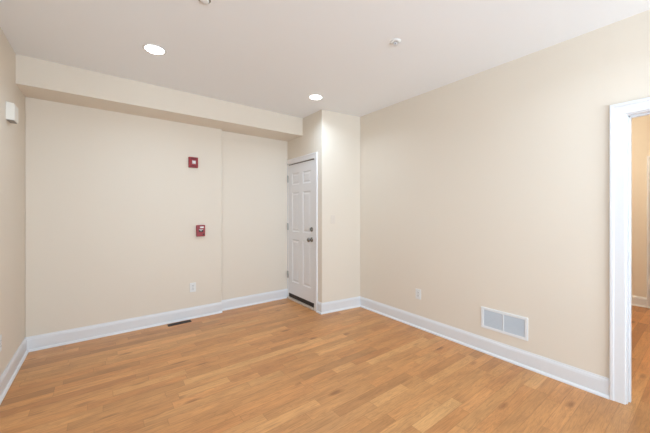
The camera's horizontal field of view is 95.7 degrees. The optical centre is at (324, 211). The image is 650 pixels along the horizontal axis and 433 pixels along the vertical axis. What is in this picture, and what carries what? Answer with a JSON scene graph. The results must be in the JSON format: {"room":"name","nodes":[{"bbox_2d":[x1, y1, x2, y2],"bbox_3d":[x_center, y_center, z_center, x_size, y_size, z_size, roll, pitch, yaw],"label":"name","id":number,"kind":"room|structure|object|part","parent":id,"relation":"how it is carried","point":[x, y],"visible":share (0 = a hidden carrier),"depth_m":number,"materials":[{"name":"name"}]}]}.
{"room":"empty living room","nodes":[
{"label":"empty living room","id":0,"kind":"room"},
{"bbox_2d":[0,27,24,375],"bbox_3d":[-0.981,-0.004,0.191,0.120,2.700,6.922,0,0,-37],"label":"wall","id":1,"kind":"structure","parent":0,"point":[12,136],"depth_m":2.39,"materials":[{"name":"beige paint"}]},
{"bbox_2d":[0,334,1,351],"bbox_3d":[-2.359,0.961,2.137,0.009,0.117,0.072,0,0,-37],"label":"power outlet","id":2,"kind":"object","parent":1,"relation":"attached to","point":[1,334],"visible":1,"depth_m":2.15,"materials":[{"name":"white plastic"}]},
{"bbox_2d":[6,102,17,123],"bbox_3d":[-2.481,-0.782,2.334,0.050,0.140,0.124,0,0,-37],"label":"wall sensor","id":3,"kind":"object","parent":1,"relation":"attached to","point":[11,108],"visible":1,"depth_m":2.29,"materials":[{"name":"beige plastic"}]},
{"bbox_2d":[0,337,28,404],"bbox_3d":[-0.892,1.276,0.197,0.030,0.140,6.586,0,0,-37],"label":"baseboard","id":4,"kind":"structure","parent":1,"relation":"attached to","point":[10,372],"depth_m":2.38,"materials":[{"name":"white wood"}]},
{"bbox_2d":[25,97,287,336],"bbox_3d":[-1.530,-0.004,3.969,3.533,2.700,0.216,0,0,-37],"label":"wall","id":5,"kind":"structure","parent":0,"point":[114,203],"depth_m":3.37,"materials":[{"name":"beige paint"}]},
{"bbox_2d":[26,302,221,351],"bbox_3d":[-2.123,1.276,3.372,1.868,0.140,0.030,0,0,-37],"label":"baseboard","id":6,"kind":"structure","parent":5,"relation":"attached to","point":[59,338],"depth_m":3.24,"materials":[{"name":"white wood"}]},
{"bbox_2d":[188,157,197,167],"bbox_3d":[-1.657,-0.622,3.706,0.112,0.132,0.052,0,0,-37],"label":"fire alarm strobe","id":7,"kind":"object","parent":5,"relation":"attached to","point":[192,161],"visible":1,"depth_m":3.70,"materials":[{"name":"red plastic"}]},
{"bbox_2d":[190,282,195,291],"bbox_3d":[-1.671,0.957,3.723,0.072,0.117,0.009,0,0,-37],"label":"power outlet","id":8,"kind":"object","parent":5,"relation":"attached to","point":[192,285],"visible":1,"depth_m":3.72,"materials":[{"name":"white plastic"}]},
{"bbox_2d":[196,225,204,236],"bbox_3d":[-1.589,0.243,3.762,0.104,0.144,0.044,0,0,-37],"label":"station","id":9,"kind":"object","parent":5,"relation":"attached to","point":[200,229],"visible":1,"depth_m":3.75,"materials":[{"name":"red plastic"}]},
{"bbox_2d":[222,289,287,310],"bbox_3d":[-0.997,1.276,4.297,1.043,0.140,0.030,0,0,-37],"label":"baseboard","id":10,"kind":"structure","parent":5,"relation":"attached to","point":[238,302],"depth_m":4.27,"materials":[{"name":"white wood"}]},
{"bbox_2d":[16,54,302,141],"bbox_3d":[-1.622,-1.228,3.574,2.911,0.252,0.439,0,0,-37],"label":"soffit","id":11,"kind":"structure","parent":0,"point":[35,78],"depth_m":3.14,"materials":[{"name":"beige paint"}]},
{"bbox_2d":[288,110,359,302],"bbox_3d":[-0.043,-0.004,4.412,0.622,2.700,0.992,0,0,-37],"label":"wall","id":12,"kind":"structure","parent":0,"point":[335,136],"depth_m":4.04,"materials":[{"name":"beige paint"}]},
{"bbox_2d":[287,165,288,296],"bbox_3d":[-0.581,0.308,4.608,0.004,2.077,0.032,0,0,-37],"label":"trim","id":13,"kind":"structure","parent":12,"relation":"attached to","point":[287,165],"depth_m":4.60,"materials":[{"name":"white paint"}]},
{"bbox_2d":[287,160,313,307],"bbox_3d":[-0.369,0.302,4.309,0.111,2.041,0.724,0,0,-37],"label":"door","id":14,"kind":"structure","parent":12,"relation":"in","point":[300,179],"depth_m":4.30,"materials":[{"name":"white paint"}]},
{"bbox_2d":[287,296,313,309],"bbox_3d":[-0.327,1.335,4.331,0.130,0.022,0.715,0,0,-37],"label":"trim","id":15,"kind":"structure","parent":12,"relation":"attached to","point":[289,297],"depth_m":4.27,"materials":[{"name":"brown wood"}]},
{"bbox_2d":[286,152,317,310],"bbox_3d":[-0.351,0.271,4.286,0.022,2.151,0.820,0,0,-37],"label":"trim","id":16,"kind":"structure","parent":12,"relation":"attached to","point":[314,155],"depth_m":3.98,"materials":[{"name":"white paint"}]},
{"bbox_2d":[316,296,359,313],"bbox_3d":[0.199,1.276,4.061,0.668,0.140,0.117,0,0,-30],"label":"baseboard","id":17,"kind":"structure","parent":12,"relation":"attached to","point":[349,303],"depth_m":4.00,"materials":[{"name":"white wood"}]},
{"bbox_2d":[0,298,649,432],"bbox_3d":[1.758,1.386,2.231,6.811,0.080,6.762,0,0,-37],"label":"floor","id":18,"kind":"structure","parent":0,"point":[282,365],"depth_m":2.32,"materials":[{"name":"brown wood"}]},
{"bbox_2d":[167,320,191,326],"bbox_3d":[-1.754,1.344,3.550,0.256,0.005,0.072,0,0,-37],"label":"floor vent","id":19,"kind":"object","parent":18,"relation":"in","point":[186,321],"visible":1,"depth_m":3.54,"materials":[{"name":"brown metal"}]},
{"bbox_2d":[0,0,649,117],"bbox_3d":[1.746,-1.414,2.247,6.911,0.120,6.902,0,0,-37],"label":"ceiling","id":20,"kind":"structure","parent":0,"point":[269,55],"depth_m":2.33,"materials":[{"name":"paint"}]},
{"bbox_2d":[142,44,166,54],"bbox_3d":[-1.423,-1.351,2.458,0.176,0.005,0.176,0,0,-37],"label":"recessed light","id":21,"kind":"object","parent":20,"relation":"in","point":[154,49],"visible":1,"depth_m":2.45,"materials":[{"name":"white plastic"}]},
{"bbox_2d":[199,0,210,3],"bbox_3d":[-0.767,-1.343,1.872,0.076,0.021,0.076,0,0,-37],"label":"smoke detector","id":22,"kind":"object","parent":20,"relation":"attached to","point":[201,1],"visible":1,"depth_m":1.88,"materials":[{"name":"white plastic"}]},
{"bbox_2d":[308,94,322,99],"bbox_3d":[-0.110,-1.351,3.479,0.176,0.005,0.176,0,0,-37],"label":"recessed light","id":23,"kind":"object","parent":20,"relation":"in","point":[313,96],"visible":1,"depth_m":3.48,"materials":[{"name":"white plastic"}]},
{"bbox_2d":[390,38,400,46],"bbox_3d":[0.561,-1.337,2.341,0.086,0.033,0.086,0,0,-37],"label":"sprinkler","id":24,"kind":"object","parent":20,"relation":"attached to","point":[396,41],"visible":1,"depth_m":2.33,"materials":[{"name":"white plastic"}]},
{"bbox_2d":[360,10,649,377],"bbox_3d":[1.941,-0.004,2.380,0.118,2.700,6.922,0,0,-37],"label":"wall","id":25,"kind":"structure","parent":0,"point":[489,188],"depth_m":2.65,"materials":[{"name":"beige paint"}]},
{"bbox_2d":[416,289,420,299],"bbox_3d":[1.083,0.957,3.420,0.009,0.117,0.072,0,0,-37],"label":"power outlet","id":26,"kind":"object","parent":25,"relation":"attached to","point":[418,291],"visible":1,"depth_m":3.41,"materials":[{"name":"white plastic"}]},
{"bbox_2d":[360,296,608,398],"bbox_3d":[1.269,1.276,3.154,0.030,0.140,2.593,0,0,-37],"label":"baseboard","id":27,"kind":"structure","parent":25,"relation":"attached to","point":[590,382],"depth_m":2.67,"materials":[{"name":"white wood"}]},
{"bbox_2d":[481,306,527,340],"bbox_3d":[1.629,1.015,2.690,0.011,0.199,0.393,0,0,-37],"label":"air vent","id":28,"kind":"object","parent":25,"relation":"in","point":[509,324],"visible":1,"depth_m":2.68,"materials":[{"name":"white metal"}]},
{"bbox_3d":[1.577,1.015,2.761,0.006,0.149,0.168,0,0,-37],"label":"louvre panel","id":29,"kind":"part","parent":28,"relation":"part of","materials":[{"name":"grey metal"}]},
{"bbox_3d":[1.683,1.015,2.620,0.006,0.149,0.168,0,0,-37],"label":"louvre panel","id":30,"kind":"part","parent":28,"relation":"part of","materials":[{"name":"grey metal"}]},
{"bbox_2d":[609,97,649,404],"bbox_3d":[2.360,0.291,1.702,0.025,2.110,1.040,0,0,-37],"label":"trim","id":31,"kind":"structure","parent":25,"relation":"attached to","point":[617,112],"depth_m":2.08,"materials":[{"name":"white wood"}]},
{"bbox_2d":[632,115,649,296],"bbox_3d":[4.486,-0.004,4.287,0.120,2.700,6.922,0,0,-37],"label":"wall","id":32,"kind":"structure","parent":0,"point":[640,125],"depth_m":4.19,"materials":[{"name":"beige paint"}]},
{"bbox_2d":[647,156,649,307],"bbox_3d":[4.818,0.282,3.722,0.025,2.128,1.016,0,0,-37],"label":"trim","id":33,"kind":"structure","parent":32,"relation":"attached to","point":[648,157],"depth_m":4.11,"materials":[{"name":"white wood"}]},
{"bbox_3d":[3.213,-0.004,3.333,3.060,2.700,6.922,0,0,-37],"label":"wall","id":34,"kind":"structure","parent":0,"visible":0},
{"bbox_2d":[632,295,646,307],"bbox_3d":[2.303,1.276,4.548,3.060,0.140,3.585,0,0,-37],"label":"baseboard","id":35,"kind":"structure","parent":34,"relation":"attached to","point":[639,301],"depth_m":4.18,"materials":[{"name":"white wood"}]}
]}

